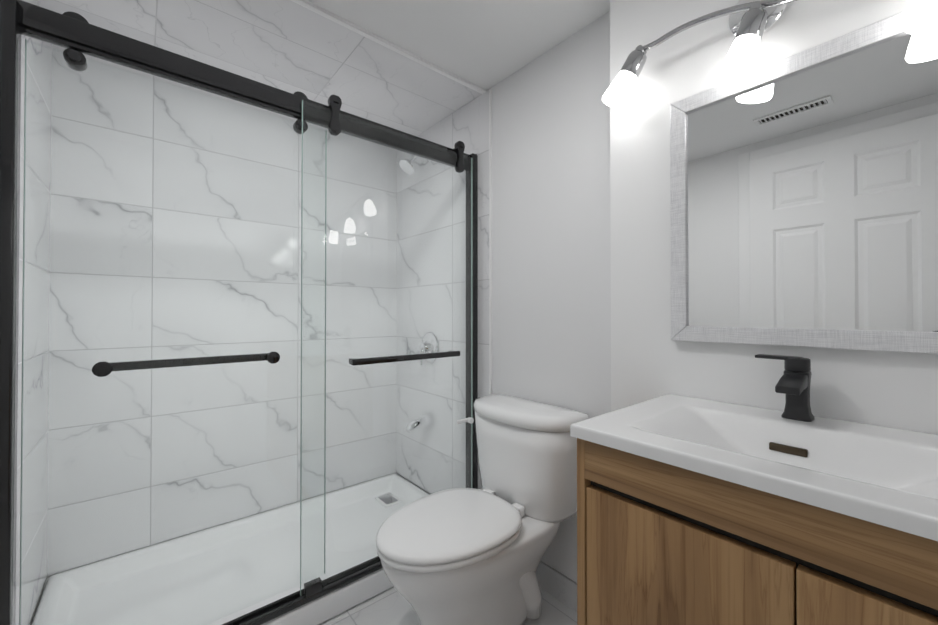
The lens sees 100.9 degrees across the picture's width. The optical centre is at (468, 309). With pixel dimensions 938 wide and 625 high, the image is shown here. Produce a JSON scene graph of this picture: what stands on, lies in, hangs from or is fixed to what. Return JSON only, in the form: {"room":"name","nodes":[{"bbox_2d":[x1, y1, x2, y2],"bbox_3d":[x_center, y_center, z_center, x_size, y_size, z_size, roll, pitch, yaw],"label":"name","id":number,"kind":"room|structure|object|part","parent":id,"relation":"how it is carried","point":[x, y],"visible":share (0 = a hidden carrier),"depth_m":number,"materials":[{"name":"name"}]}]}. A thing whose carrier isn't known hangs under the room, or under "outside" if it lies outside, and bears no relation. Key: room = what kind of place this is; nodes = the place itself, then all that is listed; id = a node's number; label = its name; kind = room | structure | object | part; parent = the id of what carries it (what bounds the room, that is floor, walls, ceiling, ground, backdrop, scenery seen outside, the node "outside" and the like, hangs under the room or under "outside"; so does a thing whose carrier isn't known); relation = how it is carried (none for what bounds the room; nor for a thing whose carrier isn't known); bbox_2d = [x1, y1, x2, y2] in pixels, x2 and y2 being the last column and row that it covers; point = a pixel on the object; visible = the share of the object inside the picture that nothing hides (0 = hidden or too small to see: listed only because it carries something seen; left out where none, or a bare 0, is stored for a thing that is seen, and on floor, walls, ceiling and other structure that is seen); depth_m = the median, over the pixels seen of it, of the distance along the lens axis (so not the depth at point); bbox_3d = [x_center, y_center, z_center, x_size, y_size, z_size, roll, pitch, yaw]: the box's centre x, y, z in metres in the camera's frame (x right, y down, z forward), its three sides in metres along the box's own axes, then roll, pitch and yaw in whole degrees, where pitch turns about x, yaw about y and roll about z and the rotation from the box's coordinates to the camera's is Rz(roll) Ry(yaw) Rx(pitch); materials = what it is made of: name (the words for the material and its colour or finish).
{"room":"bathroom","nodes":[
{"label":"bathroom","id":0,"kind":"room"},
{"bbox_2d":[30,587,43,624],"bbox_3d":[-1.530,0.034,1.095,0.368,2.140,1.070,0,-1,-40],"label":"wall","id":1,"kind":"structure","parent":0,"point":[35,610],"depth_m":1.38,"materials":[{"name":"white paint"}]},
{"bbox_2d":[15,0,51,624],"bbox_3d":[-1.331,-0.011,1.152,0.010,2.029,0.840,0,-1,-40],"label":"wall tile","id":2,"kind":"structure","parent":1,"relation":"attached to","point":[31,435],"depth_m":1.27,"materials":[{"name":"white tile"}]},
{"bbox_2d":[63,48,86,70],"bbox_3d":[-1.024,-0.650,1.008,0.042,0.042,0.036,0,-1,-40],"label":"roller","id":3,"kind":"object","parent":1,"relation":"attached to","point":[81,65],"visible":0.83,"depth_m":1.00,"materials":[{"name":"black metal"}]},
{"bbox_2d":[63,11,87,22],"bbox_3d":[-1.028,-0.746,1.014,0.054,0.054,0.020,0,-1,-40],"label":"roller","id":4,"kind":"object","parent":1,"relation":"attached to","point":[74,15],"visible":0.29,"depth_m":1.01,"materials":[{"name":"black metal"}]},
{"bbox_2d":[44,472,396,587],"bbox_3d":[-1.097,0.042,2.034,1.520,2.140,0.190,0,-1,-40],"label":"wall","id":5,"kind":"structure","parent":0,"point":[48,576],"depth_m":1.74,"materials":[{"name":"white paint"}]},
{"bbox_2d":[47,44,396,575],"bbox_3d":[-1.030,-0.004,1.960,1.512,2.029,0.010,0,-1,-40],"label":"wall tile","id":6,"kind":"structure","parent":5,"relation":"attached to","point":[192,329],"depth_m":1.78,"materials":[{"name":"white tile"}]},
{"bbox_2d":[319,587,576,624],"bbox_3d":[-0.403,1.132,0.936,2.100,0.060,2.750,0,-1,-40],"label":"floor","id":7,"kind":"structure","parent":0,"point":[391,606],"depth_m":1.41,"materials":[{"name":"tile"}]},
{"bbox_2d":[31,473,428,624],"bbox_3d":[-0.778,1.059,1.652,1.490,0.097,0.788,0,-1,-40],"label":"shower base","id":8,"kind":"object","parent":7,"relation":"on","point":[326,607],"depth_m":1.57,"materials":[{"name":"white plastic"}]},
{"bbox_2d":[222,556,382,624],"bbox_3d":[-0.540,0.995,1.372,1.420,0.022,0.052,0,-1,-40],"label":"door track","id":9,"kind":"object","parent":8,"relation":"on","point":[291,604],"visible":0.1,"depth_m":1.33,"materials":[{"name":"black metal"}]},
{"bbox_2d":[304,577,321,597],"bbox_3d":[-0.543,0.964,1.348,0.055,0.038,0.026,0,-1,-40],"label":"guide","id":10,"kind":"object","parent":9,"relation":"on","point":[312,587],"visible":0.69,"depth_m":1.34,"materials":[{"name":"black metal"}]},
{"bbox_2d":[376,394,589,624],"bbox_3d":[0.014,0.732,1.329,0.699,0.745,0.494,0,-1,-40],"label":"toilet","id":11,"kind":"object","parent":7,"relation":"on","point":[463,556],"visible":1,"depth_m":1.29,"materials":[{"name":"white ceramic"}]},
{"bbox_3d":[-0.068,0.707,1.254,0.474,0.019,0.378,0,-1,-40],"label":"seat","id":12,"kind":"part","parent":11,"relation":"part of","materials":[{"name":"white plastic"}]},
{"bbox_3d":[-0.067,0.685,1.255,0.479,0.022,0.378,0,-1,-40],"label":"lid","id":13,"kind":"part","parent":11,"relation":"part of","materials":[{"name":"white plastic"}]},
{"bbox_3d":[-0.022,0.463,1.619,0.070,0.016,0.009,0,-1,-40],"label":"lever","id":14,"kind":"part","parent":11,"relation":"part of","materials":[{"name":"white plastic"}]},
{"bbox_3d":[0.200,0.572,1.481,0.213,0.320,0.460,0,-1,-40],"label":"tank","id":15,"kind":"part","parent":11,"relation":"part of","materials":[{"name":"white ceramic"}]},
{"bbox_2d":[570,354,937,624],"bbox_3d":[0.590,0.599,0.684,0.464,0.999,0.646,0,-1,-40],"label":"bathroom vanity","id":16,"kind":"object","parent":7,"relation":"on","point":[694,511],"visible":1,"depth_m":0.63,"materials":[{"name":"brown wood"}]},
{"bbox_3d":[0.344,0.688,0.652,0.018,0.673,0.322,0,-1,-40],"label":"door","id":17,"kind":"part","parent":16,"relation":"part of","materials":[{"name":"brown wood"}]},
{"bbox_3d":[0.429,0.294,0.552,0.020,0.080,0.594,0,-1,-40],"label":"rail","id":18,"kind":"part","parent":16,"relation":"part of","materials":[{"name":"brown wood"}]},
{"bbox_2d":[755,354,813,421],"bbox_3d":[0.661,0.166,0.824,0.120,0.130,0.097,0,-1,-40],"label":"faucet","id":19,"kind":"object","parent":16,"relation":"on","point":[795,381],"depth_m":0.81,"materials":[{"name":"black metal"}]},
{"bbox_3d":[0.535,0.686,0.425,0.018,0.673,0.266,0,-1,-40],"label":"door","id":20,"kind":"part","parent":16,"relation":"part of","materials":[{"name":"brown wood"}]},
{"bbox_2d":[307,0,609,90],"bbox_3d":[-0.403,-1.068,0.955,2.100,0.060,2.750,0,-1,-40],"label":"ceiling","id":21,"kind":"structure","parent":0,"point":[486,45],"depth_m":1.41,"materials":[{"name":"white paint"}]},
{"bbox_2d":[38,0,481,135],"bbox_3d":[-0.771,-1.027,1.661,1.512,0.010,0.815,0,-1,-40],"label":"ceiling","id":22,"kind":"structure","parent":21,"relation":"attached to","point":[290,46],"depth_m":1.53,"materials":[{"name":"white tile"}]},
{"bbox_2d":[397,11,610,582],"bbox_3d":[0.012,0.041,1.974,0.100,2.140,1.710,0,-1,-40],"label":"wall","id":23,"kind":"structure","parent":0,"point":[551,283],"depth_m":1.51,"materials":[{"name":"white paint"}]},
{"bbox_2d":[20,42,471,624],"bbox_3d":[-0.541,0.125,1.384,1.405,1.688,0.060,0,-1,-40],"label":"door glass","id":24,"kind":"object","parent":23,"relation":"attached to","point":[232,344],"visible":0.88,"depth_m":1.23,"materials":[{"name":"clear glass"}]},
{"bbox_2d":[19,39,26,624],"bbox_3d":[-1.095,0.147,0.951,0.002,1.630,0.009,0,-1,-40],"label":"shower door glass edge","id":25,"kind":"object","parent":24,"relation":"attached to","point":[23,333],"visible":1,"depth_m":0.95,"materials":[{"name":"grey"}]},
{"bbox_2d":[92,361,112,376],"bbox_3d":[-0.980,0.158,1.036,0.041,0.040,0.012,0,-1,-40],"label":"cap","id":26,"kind":"object","parent":24,"relation":"attached to","point":[102,369],"visible":1,"depth_m":1.03,"materials":[{"name":"black metal"}]},
{"bbox_3d":[-0.812,0.149,1.190,0.740,1.630,0.008,0,-1,-40],"label":"shower door glass","id":27,"kind":"part","parent":24,"relation":"part of","materials":[{"name":"clear glass"}]},
{"bbox_2d":[267,352,279,363],"bbox_3d":[-0.659,0.160,1.305,0.041,0.040,0.012,0,-1,-40],"label":"cap","id":28,"kind":"object","parent":24,"relation":"attached to","point":[273,357],"visible":1,"depth_m":1.30,"materials":[{"name":"black metal"}]},
{"bbox_2d":[300,100,302,595],"bbox_3d":[-0.572,0.125,1.324,0.002,1.688,0.009,0,-1,-40],"label":"shower door glass edge","id":29,"kind":"object","parent":24,"relation":"attached to","point":[301,345],"visible":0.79,"depth_m":1.32,"materials":[{"name":"grey"}]},
{"bbox_2d":[324,130,326,573],"bbox_3d":[-0.529,0.151,1.428,0.002,1.630,0.009,0,-1,-40],"label":"shower door glass edge","id":30,"kind":"object","parent":24,"relation":"attached to","point":[325,348],"depth_m":1.43,"materials":[{"name":"grey"}]},
{"bbox_3d":[-0.279,0.127,1.570,0.765,1.688,0.008,0,-1,-40],"label":"shower door glass","id":31,"kind":"part","parent":24,"relation":"part of","materials":[{"name":"clear glass"}]},
{"bbox_2d":[293,119,307,133],"bbox_3d":[-0.595,-0.647,1.369,0.042,0.042,0.036,0,-1,-40],"label":"roller","id":32,"kind":"object","parent":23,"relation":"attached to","point":[297,127],"visible":0.62,"depth_m":1.36,"materials":[{"name":"black metal"}]},
{"bbox_2d":[298,121,305,127],"bbox_3d":[-0.582,-0.647,1.353,0.024,0.024,0.006,0,-1,-40],"label":"roller","id":33,"kind":"object","parent":32,"relation":"attached to","point":[300,124],"visible":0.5,"depth_m":1.35,"materials":[{"name":"black metal"}]},
{"bbox_2d":[294,91,307,98],"bbox_3d":[-0.599,-0.743,1.374,0.054,0.054,0.020,0,-1,-40],"label":"roller","id":34,"kind":"object","parent":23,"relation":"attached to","point":[298,93],"visible":0.31,"depth_m":1.37,"materials":[{"name":"black metal"}]},
{"bbox_2d":[327,94,341,135],"bbox_3d":[-0.486,-0.703,1.402,0.046,0.139,0.026,0,-1,-40],"label":"hanger","id":35,"kind":"object","parent":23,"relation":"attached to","point":[334,126],"visible":1,"depth_m":1.39,"materials":[{"name":"black metal"}]},
{"bbox_2d":[291,0,485,93],"bbox_3d":[-0.502,-1.028,1.342,1.512,0.012,0.020,0,-1,-40],"label":"trim","id":36,"kind":"structure","parent":23,"relation":"attached to","point":[362,32],"depth_m":1.49,"materials":[{"name":"white paint"}]},
{"bbox_2d":[396,90,488,493],"bbox_3d":[-0.177,-0.002,2.113,0.010,2.029,0.855,0,-1,-40],"label":"wall tile","id":37,"kind":"structure","parent":23,"relation":"attached to","point":[467,125],"depth_m":2.08,"materials":[{"name":"white tile"}]},
{"bbox_2d":[399,156,431,174],"bbox_3d":[-0.287,-0.805,2.096,0.188,0.153,0.094,0,-1,-40],"label":"shower head","id":38,"kind":"object","parent":37,"relation":"attached to","point":[406,164],"depth_m":2.06},
{"bbox_2d":[406,414,432,431],"bbox_3d":[-0.268,0.611,2.099,0.140,0.072,0.064,0,-1,-40],"label":"tub spout","id":39,"kind":"object","parent":37,"relation":"attached to","point":[419,424],"depth_m":2.08,"materials":[{"name":"silver metal"}]},
{"bbox_2d":[419,332,438,364],"bbox_3d":[-0.244,0.211,2.123,0.078,0.177,0.170,0,-1,-40],"label":"shower valve","id":40,"kind":"object","parent":37,"relation":"attached to","point":[425,345],"depth_m":2.11,"materials":[{"name":"silver metal"}]},
{"bbox_3d":[-0.254,0.250,2.105,0.041,0.098,0.041,0,-1,-40],"label":"shower valve lever","id":41,"kind":"part","parent":40,"relation":"part of","materials":[{"name":"silver metal"}]},
{"bbox_2d":[454,141,464,172],"bbox_3d":[-0.043,-0.700,1.775,0.046,0.139,0.026,0,-1,-40],"label":"hanger","id":42,"kind":"object","parent":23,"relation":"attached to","point":[459,163],"visible":0.96,"depth_m":1.76,"materials":[{"name":"black metal"}]},
{"bbox_2d":[471,158,472,487],"bbox_3d":[0.013,0.129,1.816,0.002,1.688,0.009,0,-1,-40],"label":"shower door glass edge","id":43,"kind":"object","parent":23,"relation":"attached to","point":[472,321],"visible":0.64,"depth_m":1.81,"materials":[{"name":"grey"}]},
{"bbox_2d":[489,89,491,394],"bbox_3d":[0.100,0.045,1.782,0.011,2.128,0.007,0,-1,-40],"label":"trim","id":44,"kind":"structure","parent":23,"relation":"attached to","point":[490,241],"depth_m":1.78,"materials":[{"name":"white"}]},
{"bbox_2d":[535,561,576,611],"bbox_3d":[0.312,1.057,1.524,0.009,0.100,0.647,0,-1,-40],"label":"baseboard","id":45,"kind":"structure","parent":23,"relation":"attached to","point":[561,587],"depth_m":1.49,"materials":[{"name":"tile"}]},
{"bbox_2d":[610,0,937,434],"bbox_3d":[0.859,0.032,0.890,0.200,2.140,1.040,0,-1,-40],"label":"wall","id":46,"kind":"structure","parent":0,"point":[650,359],"depth_m":1.06,"materials":[{"name":"white paint"}]},
{"bbox_2d":[602,0,937,109],"bbox_3d":[0.634,-0.640,0.912,0.122,0.283,0.669,0,-1,-40],"label":"sconce","id":47,"kind":"object","parent":46,"relation":"attached to","point":[750,23],"visible":1,"depth_m":0.89,"materials":[{"name":"silver metal"}]},
{"bbox_3d":[0.432,-0.633,1.117,0.077,0.106,0.095,0,-1,-40],"label":"lamp shade","id":48,"kind":"part","parent":47,"relation":"part of","materials":[{"name":"white glass"}]},
{"bbox_2d":[620,50,646,77],"bbox_3d":[0.464,-0.692,1.097,0.058,0.073,0.069,0,-1,-40],"label":"socket","id":49,"kind":"object","parent":47,"relation":"attached to","point":[635,61],"depth_m":1.08,"materials":[{"name":"silver metal"}]},
{"bbox_3d":[0.622,-0.578,0.896,0.078,0.101,0.082,0,-1,-40],"label":"lamp shade","id":50,"kind":"part","parent":47,"relation":"part of","materials":[{"name":"white glass"}]},
{"bbox_2d":[734,8,766,39],"bbox_3d":[0.641,-0.643,0.884,0.056,0.070,0.062,0,-1,-40],"label":"socket","id":51,"kind":"object","parent":47,"relation":"attached to","point":[752,24],"depth_m":0.86,"materials":[{"name":"silver metal"}]},
{"bbox_3d":[0.688,-0.720,0.928,0.018,0.124,0.124,0,-1,-40],"label":"plate","id":52,"kind":"part","parent":47,"relation":"part of","materials":[{"name":"silver metal"}]},
{"bbox_3d":[0.809,-0.548,0.672,0.078,0.094,0.078,0,-1,-40],"label":"lamp shade","id":53,"kind":"part","parent":47,"relation":"part of","materials":[{"name":"white glass"}]},
{"bbox_2d":[670,10,937,353],"bbox_3d":[0.726,-0.244,0.877,0.021,0.652,0.512,0,-1,-40],"label":"mirror","id":54,"kind":"object","parent":46,"relation":"attached to","point":[803,198],"visible":0.92,"depth_m":0.84,"materials":[{"name":"silver metal"}]},
{"bbox_3d":[0.025,0.131,1.860,0.005,1.756,0.040,0,-1,-40],"label":"door jamb","id":55,"kind":"object","parent":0,"visible":0},
{"bbox_2d":[466,153,476,488],"bbox_3d":[0.011,0.134,1.849,0.030,1.750,0.056,0,-1,-40],"label":"post","id":56,"kind":"object","parent":55,"relation":"attached to","point":[468,330],"visible":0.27,"depth_m":1.83,"materials":[{"name":"black metal"}]},
{"bbox_2d":[17,0,470,170],"bbox_3d":[-0.544,-0.704,1.392,1.420,0.070,0.031,0,-1,-40],"label":"rail","id":57,"kind":"object","parent":56,"relation":"attached to","point":[44,20],"depth_m":1.15,"materials":[{"name":"black metal"}]},
{"bbox_3d":[-0.546,-0.675,1.394,1.420,0.012,0.024,0,-1,-40],"label":"shower door rail lip","id":58,"kind":"part","parent":57,"relation":"part of","materials":[{"name":"black metal"}]},
{"bbox_2d":[477,153,477,488],"bbox_3d":[0.040,0.131,1.841,0.004,1.756,0.006,0,-1,-40],"label":"shower door","id":59,"kind":"structure","parent":56,"relation":"attached to","point":[477,302],"depth_m":1.84,"materials":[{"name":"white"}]},
{"bbox_3d":[-0.994,0.158,1.053,0.018,0.018,0.018,0,-1,-40],"label":"stand","id":60,"kind":"object","parent":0,"visible":0},
{"bbox_2d":[108,353,268,370],"bbox_3d":[-0.847,0.160,1.203,0.445,0.024,0.022,0,-1,-40],"label":"door handle","id":61,"kind":"object","parent":60,"relation":"attached to","point":[125,365],"depth_m":1.18,"materials":[{"name":"black metal"}]},
{"bbox_3d":[-0.425,0.188,1.421,0.020,0.020,0.032,0,-1,-40],"label":"shower door","id":62,"kind":"structure","parent":0,"visible":0},
{"bbox_2d":[351,351,459,365],"bbox_3d":[-0.232,0.189,1.548,0.490,0.022,0.022,0,-1,-40],"label":"door handle","id":63,"kind":"object","parent":62,"relation":"attached to","point":[377,360],"visible":0.98,"depth_m":1.51,"materials":[{"name":"black metal"}]},
{"bbox_3d":[-1.112,0.133,0.903,0.006,1.736,0.040,0,-1,-40],"label":"door jamb","id":64,"kind":"object","parent":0,"visible":0},
{"bbox_2d":[0,0,20,624],"bbox_3d":[-1.096,0.131,0.915,0.034,1.740,0.060,0,-1,-40],"label":"shower door frame","id":65,"kind":"structure","parent":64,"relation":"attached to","point":[10,76],"depth_m":0.90,"materials":[{"name":"black metal"}]}
]}

